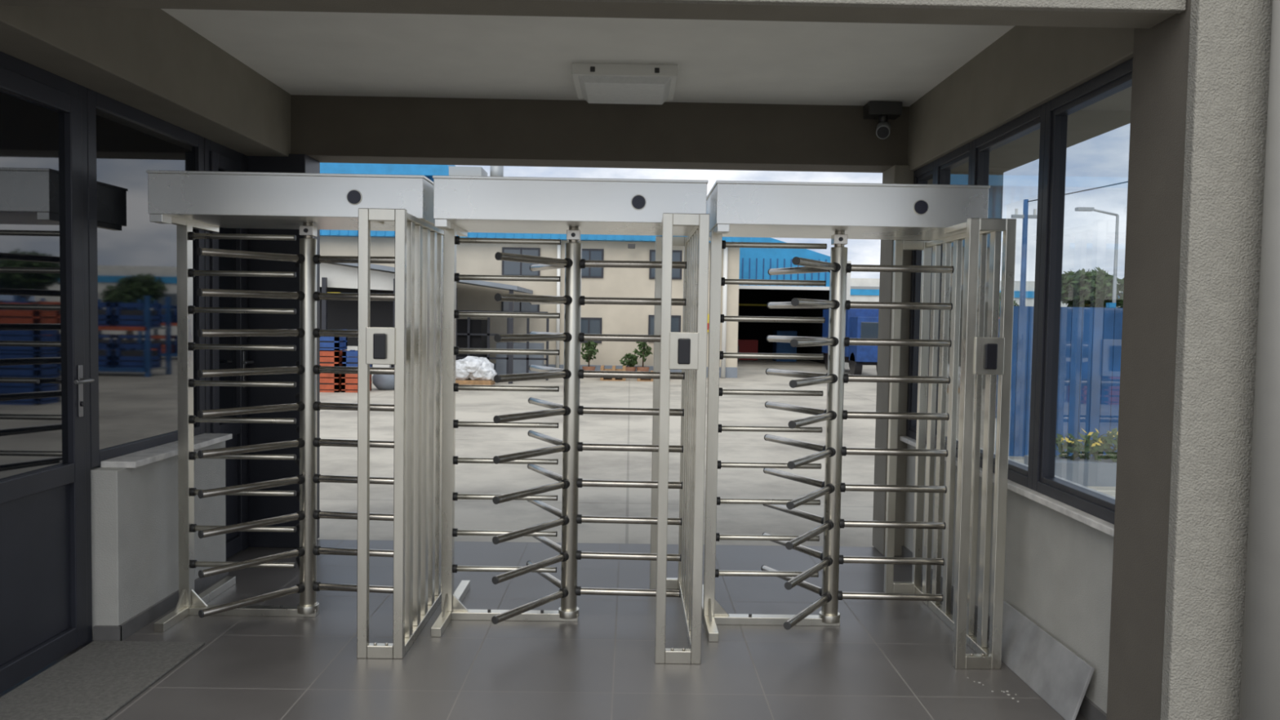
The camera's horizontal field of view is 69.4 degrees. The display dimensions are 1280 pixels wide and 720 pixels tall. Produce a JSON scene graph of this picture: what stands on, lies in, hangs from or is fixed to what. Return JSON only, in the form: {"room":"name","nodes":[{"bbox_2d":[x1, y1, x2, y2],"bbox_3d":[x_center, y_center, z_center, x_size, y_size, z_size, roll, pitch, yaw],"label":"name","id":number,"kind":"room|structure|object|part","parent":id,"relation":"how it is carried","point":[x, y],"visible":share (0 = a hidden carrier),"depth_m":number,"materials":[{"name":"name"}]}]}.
{"room":"factory entrance gate","nodes":[
{"label":"factory entrance gate","id":0,"kind":"room"},
{"bbox_2d":[0,5,290,156],"bbox_3d":[-2.625,-1.701,4.686,0.600,0.810,3.030,1,3,-1],"label":"ceiling beam","id":1,"kind":"structure","parent":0,"point":[147,60],"depth_m":4.52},
{"bbox_2d":[90,440,226,639],"bbox_3d":[-2.671,0.915,5.044,0.300,0.830,1.190,1,3,-1],"label":"wall","id":2,"kind":"structure","parent":0,"point":[135,511],"depth_m":4.67,"materials":[{"name":"paint"}]},
{"bbox_2d":[86,88,204,467],"bbox_3d":[-2.659,-0.408,4.979,0.080,1.800,1.190,1,3,-1],"label":"frame","id":3,"kind":"object","parent":2,"relation":"on","point":[95,100],"visible":0.52,"depth_m":4.50,"materials":[{"name":"black metal"}]},
{"bbox_2d":[96,107,196,450],"bbox_3d":[-2.659,-0.408,4.979,0.040,1.680,1.070,1,3,-1],"label":"pane","id":4,"kind":"object","parent":2,"relation":"attached to","point":[137,256],"visible":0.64,"depth_m":4.82,"materials":[{"name":"clear glass"}]},
{"bbox_2d":[93,560,228,641],"bbox_3d":[-2.575,1.294,5.052,0.125,0.075,1.210,1,3,-1],"label":"baseboard","id":5,"kind":"structure","parent":2,"relation":"attached to","point":[100,633],"depth_m":4.68,"materials":[{"name":"tile"}]},
{"bbox_2d":[100,433,232,467],"bbox_3d":[-2.549,0.485,5.051,0.170,0.032,1.100,1,3,-1],"label":"window sill","id":6,"kind":"structure","parent":2,"relation":"on","point":[140,458],"depth_m":4.80,"materials":[{"name":"stone"}]},
{"bbox_2d":[247,153,319,547],"bbox_3d":[-2.640,-0.060,6.377,0.760,2.660,0.300,1,3,-1],"label":"pillar","id":7,"kind":"structure","parent":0,"point":[260,507],"depth_m":6.24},
{"bbox_2d":[0,539,1087,719],"bbox_3d":[-0.295,1.565,1.820,5.100,0.100,9.500,1,3,-1],"label":"floor","id":8,"kind":"structure","parent":0,"point":[885,660],"depth_m":4.33,"materials":[{"name":"tile"}]},
{"bbox_2d":[0,51,92,646],"bbox_3d":[-2.654,0.064,3.840,0.080,2.640,1.120,1,3,-1],"label":"frame","id":9,"kind":"object","parent":8,"relation":"on","point":[9,62],"visible":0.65,"depth_m":4.35,"materials":[{"name":"black metal"}]},
{"bbox_2d":[0,66,87,693],"bbox_3d":[-2.642,0.087,3.841,0.085,2.554,0.988,1,3,-1],"label":"leaf","id":10,"kind":"object","parent":9,"relation":"attached to","point":[43,615],"visible":0.94,"depth_m":4.15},
{"bbox_2d":[0,89,68,479],"bbox_3d":[-2.640,-0.305,3.823,0.035,1.619,0.838,1,3,-1],"label":"pane","id":11,"kind":"object","parent":10,"relation":"attached to","point":[33,377],"visible":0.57,"depth_m":3.99,"materials":[{"name":"clear glass"}]},
{"bbox_2d":[74,364,94,417],"bbox_3d":[-2.572,0.147,4.244,0.065,0.240,0.136,1,3,-1],"label":"door handle","id":12,"kind":"object","parent":10,"relation":"attached to","point":[81,380],"depth_m":4.29,"materials":[{"name":"silver metal"}]},
{"bbox_2d":[0,640,204,719],"bbox_3d":[-2.349,1.391,3.692,0.530,0.012,1.500,1,3,-1],"label":"doormat","id":13,"kind":"object","parent":8,"relation":"on","point":[95,682],"visible":1,"depth_m":3.95,"materials":[{"name":"grey carpet"}]},
{"bbox_2d":[204,137,248,550],"bbox_3d":[-2.675,-0.030,5.912,0.080,2.640,0.620,1,3,-1],"label":"frame","id":14,"kind":"object","parent":8,"relation":"on","point":[209,145],"visible":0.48,"depth_m":5.65,"materials":[{"name":"black metal"}]},
{"bbox_2d":[209,151,246,559],"bbox_3d":[-2.663,-0.007,5.913,0.085,2.554,0.488,1,3,-1],"label":"leaf","id":15,"kind":"object","parent":14,"relation":"attached to","point":[235,468],"visible":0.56,"depth_m":6.04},
{"bbox_2d":[218,168,236,423],"bbox_3d":[-2.662,-0.399,5.896,0.035,1.619,0.338,1,3,-1],"label":"pane","id":16,"kind":"object","parent":15,"relation":"attached to","point":[228,358],"visible":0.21,"depth_m":5.93,"materials":[{"name":"clear glass"}]},
{"bbox_2d":[242,351,253,387],"bbox_3d":[-2.591,0.065,6.067,0.065,0.240,0.136,1,3,-1],"label":"door handle","id":17,"kind":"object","parent":15,"relation":"attached to","point":[245,362],"depth_m":6.11,"materials":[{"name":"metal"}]},
{"bbox_2d":[146,169,444,658],"bbox_3d":[-1.740,0.214,4.830,1.340,2.281,1.254,1,3,-1],"label":"turnstile","id":18,"kind":"object","parent":8,"relation":"on","point":[188,200],"visible":0.98,"depth_m":4.65,"materials":[{"name":"metal"}]},
{"bbox_2d":[431,175,709,663],"bbox_3d":[-0.359,0.237,4.825,1.340,2.281,1.254,1,3,-1],"label":"turnstile","id":19,"kind":"object","parent":8,"relation":"on","point":[664,209],"visible":1,"depth_m":4.77,"materials":[{"name":"metal"}]},
{"bbox_2d":[702,180,1016,669],"bbox_3d":[1.021,0.260,4.821,1.340,2.281,1.254,1,3,-1],"label":"turnstile","id":20,"kind":"object","parent":8,"relation":"on","point":[905,214],"visible":0.99,"depth_m":4.78,"materials":[{"name":"metal"}]},
{"bbox_2d":[967,677,1018,702],"bbox_3d":[1.552,1.444,4.057,0.068,0.002,0.288,-1,3,-34],"label":"crumbs","id":21,"kind":"object","parent":8,"relation":"on","point":[967,677],"visible":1,"depth_m":4.03,"materials":[{"name":"paint"}]},
{"bbox_2d":[986,600,1094,719],"bbox_3d":[1.770,1.327,4.143,0.091,0.234,0.880,1,3,-1],"label":"metal panel","id":22,"kind":"object","parent":8,"relation":"on","point":[1059,676],"visible":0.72,"depth_m":4.03,"materials":[{"name":"grey metal"}]},
{"bbox_2d":[161,8,1014,106],"bbox_3d":[-0.249,-1.747,4.684,4.190,0.140,3.120,1,3,-1],"label":"ceiling","id":23,"kind":"structure","parent":0,"point":[304,53],"depth_m":5.10,"materials":[{"name":"paint"}]},
{"bbox_2d":[571,62,677,104],"bbox_3d":[-0.090,-1.668,5.607,0.610,0.095,0.606,1,3,-1],"label":"ceiling light fixture","id":24,"kind":"object","parent":23,"relation":"attached to","point":[595,83],"depth_m":5.39,"materials":[{"name":"white plastic"}]},
{"bbox_2d":[862,101,902,138],"bbox_3d":[1.618,-1.578,6.127,0.220,0.255,0.240,1,3,-1],"label":"security camera","id":25,"kind":"object","parent":23,"relation":"attached to","point":[882,111],"visible":1,"depth_m":6.09,"materials":[{"name":"grey plastic"}]},
{"bbox_2d":[0,0,1186,28],"bbox_3d":[-0.709,-1.594,3.079,5.000,0.815,0.210,1,3,-1],"label":"ceiling beam","id":26,"kind":"structure","parent":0,"point":[1132,14],"depth_m":3.11,"materials":[{"name":"grey paint"}]},
{"bbox_2d":[290,94,909,173],"bbox_3d":[-0.243,-1.748,6.375,5.400,0.790,0.300,1,3,-1],"label":"ceiling beam","id":27,"kind":"structure","parent":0,"point":[335,129],"depth_m":6.24,"materials":[{"name":"grey paint"}]},
{"bbox_2d":[871,164,1003,555],"bbox_3d":[2.059,0.015,6.429,0.740,2.660,0.300,1,3,-1],"label":"pillar","id":28,"kind":"structure","parent":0,"point":[896,174],"depth_m":6.30,"materials":[{"name":"beige paint"}]},
{"bbox_2d":[904,443,1113,713],"bbox_3d":[1.955,1.014,4.886,0.250,0.800,2.870,1,3,-1],"label":"wall","id":29,"kind":"structure","parent":0,"point":[1058,569],"depth_m":4.08,"materials":[{"name":"paint"}]},
{"bbox_2d":[906,160,935,444],"bbox_3d":[1.869,-0.366,6.032,0.080,1.790,0.445,1,3,-1],"label":"window","id":30,"kind":"structure","parent":29,"relation":"in","point":[930,166],"depth_m":6.19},
{"bbox_3d":[1.869,-0.366,6.032,0.060,1.700,0.355,1,3,-1],"label":"sash","id":31,"kind":"part","parent":30,"relation":"part of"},
{"bbox_2d":[934,141,972,457],"bbox_3d":[1.875,-0.342,5.500,0.080,1.790,0.620,1,3,-1],"label":"window","id":32,"kind":"structure","parent":29,"relation":"in","point":[967,148],"depth_m":5.61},
{"bbox_3d":[1.875,-0.342,5.500,0.060,1.700,0.530,1,3,-1],"label":"sash","id":33,"kind":"part","parent":32,"relation":"part of","materials":[{"name":"clear glass"}]},
{"bbox_2d":[901,545,1106,719],"bbox_3d":[1.817,1.373,4.906,0.015,0.075,2.860,1,3,-1],"label":"baseboard","id":34,"kind":"structure","parent":29,"relation":"attached to","point":[1091,711],"depth_m":3.79,"materials":[{"name":"tile"}]},
{"bbox_2d":[899,435,1115,537],"bbox_3d":[1.959,0.599,4.865,0.355,0.030,2.855,1,3,-1],"label":"window sill","id":35,"kind":"structure","parent":29,"relation":"on","point":[1095,522],"depth_m":4.07,"materials":[{"name":"stone"}]},
{"bbox_2d":[971,102,1045,489],"bbox_3d":[1.883,-0.307,4.736,0.080,1.790,0.910,1,3,-1],"label":"window","id":36,"kind":"structure","parent":29,"relation":"in","point":[1039,112],"depth_m":4.42,"materials":[{"name":"black metal"}]},
{"bbox_3d":[1.883,-0.307,4.736,0.060,1.700,0.820,1,3,-1],"label":"sash","id":37,"kind":"part","parent":36,"relation":"part of","materials":[{"name":"clear glass"}]},
{"bbox_2d":[1031,57,1133,524],"bbox_3d":[1.892,-0.267,3.839,0.080,1.790,0.885,1,3,-1],"label":"window","id":38,"kind":"structure","parent":29,"relation":"in","point":[1104,513],"depth_m":4.20,"materials":[{"name":"black metal"}]},
{"bbox_3d":[1.892,-0.267,3.839,0.060,1.700,0.795,1,3,-1],"label":"sash","id":39,"kind":"part","parent":38,"relation":"part of","materials":[{"name":"clear glass"}]},
{"bbox_2d":[907,26,1133,173],"bbox_3d":[2.153,-1.617,4.794,0.640,0.830,2.920,1,3,-1],"label":"ceiling beam","id":40,"kind":"structure","parent":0,"point":[1027,68],"depth_m":4.66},
{"bbox_2d":[1106,0,1272,719],"bbox_3d":[2.119,-0.234,3.195,0.700,3.450,0.400,1,3,-1],"label":"pillar","id":41,"kind":"structure","parent":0,"point":[1201,74],"depth_m":3.04,"materials":[{"name":"beige paint"}]},
{"bbox_2d":[1239,0,1279,719],"bbox_3d":[2.043,-0.297,2.894,0.184,3.600,0.190,1,3,-1],"label":"wall","id":42,"kind":"structure","parent":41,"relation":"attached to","point":[1260,696],"depth_m":2.88,"materials":[{"name":"paint"}]},
{"label":"outside","id":43,"kind":"structure","parent":0,"visible":0},
{"bbox_2d":[316,358,1115,546],"bbox_3d":[-0.545,-0.582,50.022,240.000,0.125,220.000,1,3,-1],"label":"ground","id":44,"kind":"structure","parent":43,"point":[470,405],"depth_m":10.47,"materials":[{"name":"concrete"}]},
{"bbox_2d":[320,336,372,392],"bbox_3d":[-6.779,0.000,19.201,2.270,1.280,0.700,1,3,-1],"label":"crates","id":45,"kind":"object","parent":44,"relation":"on","point":[332,352],"visible":0.31,"depth_m":18.91,"materials":[{"name":"orange plastic"}]},
{"bbox_2d":[372,374,394,390],"bbox_3d":[-5.433,0.420,19.792,0.607,0.508,0.524,1,3,-1],"label":"bundle","id":46,"kind":"object","parent":44,"relation":"on","point":[382,382],"visible":0.47,"depth_m":19.57,"materials":[{"name":"white plastic"}]},
{"bbox_2d":[320,162,455,182],"bbox_3d":[-19.352,-5.636,48.598,23.200,9.550,23.000,1,3,-1],"label":"warehouse","id":47,"kind":"structure","parent":44,"relation":"on","point":[428,171],"depth_m":37.09,"materials":[{"name":"blue paint"}]},
{"bbox_2d":[320,262,533,383],"bbox_3d":[-6.345,-1.182,23.706,6.800,3.260,3.600,1,3,-1],"label":"shed","id":48,"kind":"object","parent":44,"relation":"on","point":[335,314],"visible":0.3,"depth_m":22.18,"materials":[{"name":"black"}]},
{"bbox_2d":[455,355,497,385],"bbox_3d":[-3.924,0.238,21.643,1.166,0.668,0.700,1,3,-1],"label":"load","id":49,"kind":"object","parent":44,"relation":"on","point":[470,370],"visible":0.88,"depth_m":21.39,"materials":[{"name":"white plastic"}]},
{"bbox_2d":[448,165,503,176],"bbox_3d":[-6.133,-3.718,35.307,2.400,7.350,3.000,1,3,-1],"label":"building","id":50,"kind":"structure","parent":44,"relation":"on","point":[495,171],"depth_m":34.16,"materials":[{"name":"grey metal"}]},
{"bbox_2d":[457,310,549,380],"bbox_3d":[-3.611,-0.400,24.120,2.560,1.750,1.300,1,3,-1],"label":"enclosure","id":51,"kind":"object","parent":44,"relation":"on","point":[471,333],"visible":0.38,"depth_m":23.58,"materials":[{"name":"black metal"}]},
{"bbox_2d":[320,235,739,377],"bbox_3d":[-5.802,-1.663,29.582,17.000,3.770,8.030,1,3,-1],"label":"facade","id":52,"kind":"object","parent":44,"relation":"on","point":[472,259],"visible":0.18,"depth_m":25.63,"materials":[{"name":"beige paint"}]},
{"bbox_2d":[501,301,539,311],"bbox_3d":[-3.310,-1.483,25.611,1.050,0.550,0.050,1,3,-1],"label":"window","id":53,"kind":"structure","parent":52,"relation":"in","point":[517,306],"depth_m":25.61,"materials":[{"name":"grey glass"}]},
{"bbox_2d":[502,247,540,275],"bbox_3d":[-3.290,-2.707,25.556,1.050,0.800,0.050,1,3,-1],"label":"window","id":54,"kind":"structure","parent":52,"relation":"in","point":[508,268],"depth_m":25.55,"materials":[{"name":"grey glass"}]},
{"bbox_2d":[320,229,751,243],"bbox_3d":[-5.719,-3.906,29.411,17.490,0.730,8.570,1,3,-1],"label":"roof fascia","id":55,"kind":"object","parent":52,"relation":"on","point":[322,233],"visible":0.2,"depth_m":25.20,"materials":[{"name":"blue metal"}]},
{"bbox_2d":[627,244,635,248],"bbox_3d":[-0.229,-3.099,25.160,0.200,0.120,0.150,1,3,-1],"label":"wall lamp","id":56,"kind":"object","parent":55,"relation":"attached to","point":[629,246],"visible":1,"depth_m":25.09,"materials":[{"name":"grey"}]},
{"bbox_2d":[580,317,601,342],"bbox_3d":[-1.421,-0.828,25.660,0.720,0.700,0.050,1,3,-1],"label":"window","id":57,"kind":"structure","parent":52,"relation":"in","point":[588,325],"depth_m":25.65,"materials":[{"name":"grey glass"}]},
{"bbox_2d":[581,248,604,278],"bbox_3d":[-1.391,-2.676,25.577,0.760,0.800,0.050,1,3,-1],"label":"window","id":58,"kind":"structure","parent":52,"relation":"in","point":[587,254],"depth_m":25.57,"materials":[{"name":"grey glass"}]},
{"bbox_2d":[555,244,728,377],"bbox_3d":[0.044,-1.411,25.564,4.709,3.720,0.118,1,3,-1],"label":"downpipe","id":59,"kind":"object","parent":52,"relation":"attached to","point":[726,250],"visible":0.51,"depth_m":25.53,"materials":[{"name":"white plastic"}]},
{"bbox_2d":[648,315,680,334],"bbox_3d":[0.680,-0.870,25.680,0.900,0.750,0.050,1,3,-1],"label":"window","id":60,"kind":"structure","parent":52,"relation":"in","point":[675,319],"depth_m":25.67,"materials":[{"name":"grey glass"}]},
{"bbox_2d":[648,249,682,279],"bbox_3d":[0.709,-2.643,25.600,0.900,0.800,0.050,1,3,-1],"label":"window","id":61,"kind":"structure","parent":52,"relation":"in","point":[677,255],"depth_m":25.59,"materials":[{"name":"glass"}]},
{"bbox_2d":[580,341,598,377],"bbox_3d":[-1.373,-0.060,24.912,0.501,1.064,0.536,1,3,-1],"label":"potted plant","id":62,"kind":"object","parent":44,"relation":"on","point":[587,357],"visible":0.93,"depth_m":24.82,"materials":[{"name":"green plant"}]},
{"bbox_2d":[600,364,626,381],"bbox_3d":[-0.698,0.341,24.134,0.650,0.355,0.800,1,3,-1],"label":"wooden pallet","id":63,"kind":"object","parent":44,"relation":"on","point":[624,369],"visible":0.55,"depth_m":23.75,"materials":[{"name":"brown wood"}]},
{"bbox_2d":[618,352,639,371],"bbox_3d":[-0.298,0.140,25.152,0.553,0.678,0.496,1,3,-1],"label":"potted plant","id":64,"kind":"object","parent":44,"relation":"on","point":[632,358],"visible":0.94,"depth_m":25.05,"materials":[{"name":"green plant"}]},
{"bbox_2d":[633,342,652,371],"bbox_3d":[0.069,-0.082,25.149,0.498,1.133,0.519,2,3,25],"label":"potted plant","id":65,"kind":"object","parent":44,"relation":"on","point":[644,344],"visible":0.84,"depth_m":25.05,"materials":[{"name":"green plant"}]},
{"bbox_2d":[636,370,653,381],"bbox_3d":[0.326,0.417,24.148,0.800,0.235,0.800,1,3,-1],"label":"wooden pallet","id":66,"kind":"object","parent":44,"relation":"on","point":[637,380],"visible":0.22,"depth_m":23.92,"materials":[{"name":"brown wood"}]},
{"bbox_2d":[737,237,851,368],"bbox_3d":[4.980,-2.427,37.052,4.500,4.920,10.260,1,3,-1],"label":"blue production hall","id":67,"kind":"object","parent":44,"relation":"on","point":[754,263],"visible":0.51,"depth_m":36.77,"materials":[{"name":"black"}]},
{"bbox_2d":[822,308,879,374],"bbox_3d":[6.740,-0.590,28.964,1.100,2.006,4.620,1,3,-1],"label":"truck","id":68,"kind":"object","parent":44,"relation":"on","point":[862,323],"visible":0.54,"depth_m":26.90,"materials":[{"name":"blue metal"}]},
{"bbox_2d":[850,286,879,289],"bbox_3d":[10.063,-1.743,42.171,3.400,3.220,0.200,1,3,-1],"label":"gantry","id":69,"kind":"object","parent":44,"relation":"on","point":[851,287],"visible":0.1,"depth_m":42.00,"materials":[{"name":"grey metal"}]},
{"bbox_2d":[849,278,1122,307],"bbox_3d":[18.885,-2.868,60.055,21.000,4.250,10.150,1,3,-1],"label":"distant factory","id":70,"kind":"structure","parent":44,"relation":"on","point":[856,295],"depth_m":55.02,"materials":[{"name":"white paint"}]},
{"bbox_2d":[995,318,999,417],"bbox_3d":[8.071,0.171,16.058,7.100,1.710,0.900,1,3,-1],"label":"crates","id":71,"kind":"object","parent":44,"relation":"on","point":[998,318],"visible":0.02,"depth_m":15.90,"materials":[{"name":"blue plastic"}]},
{"bbox_2d":[998,292,1018,317],"bbox_3d":[13.741,-1.326,36.032,2.352,3.161,2.358,1,3,-1],"label":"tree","id":72,"kind":"object","parent":44,"relation":"on","point":[1015,303],"visible":0.02,"depth_m":35.78,"materials":[{"name":"green plant"}]},
{"bbox_2d":[995,301,1123,456],"bbox_3d":[7.563,0.291,11.143,6.480,1.895,0.120,1,3,-1],"label":"fence","id":73,"kind":"object","parent":44,"relation":"on","point":[1090,349],"visible":0.2,"depth_m":11.05,"materials":[{"name":"metal"}]},
{"bbox_2d":[1011,181,1128,306],"bbox_3d":[11.158,-1.662,15.661,0.538,5.520,10.800,-1,3,-33],"label":"utility pole","id":74,"kind":"object","parent":44,"relation":"on","point":[1025,216],"visible":0.48,"depth_m":19.95,"materials":[{"name":"metal"}]},
{"bbox_2d":[1024,427,1118,486],"bbox_3d":[5.279,0.978,9.566,2.400,0.590,0.556,1,3,-1],"label":"flower planter","id":75,"kind":"object","parent":44,"relation":"on","point":[1099,469],"visible":0.23,"depth_m":9.39,"materials":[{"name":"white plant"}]},
{"bbox_2d":[1061,266,1124,307],"bbox_3d":[16.644,-1.539,33.939,2.675,3.871,2.976,0,3,-28],"label":"tree","id":76,"kind":"object","parent":44,"relation":"on","point":[1093,289],"visible":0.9,"depth_m":33.40,"materials":[{"name":"green plant"}]},
{"bbox_2d":[1075,207,1119,302],"bbox_3d":[9.873,-1.206,20.069,0.948,4.170,0.140,1,3,-1],"label":"street lamp","id":77,"kind":"object","parent":44,"relation":"on","point":[1077,209],"visible":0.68,"depth_m":19.99,"materials":[{"name":"grey metal"}]}
]}

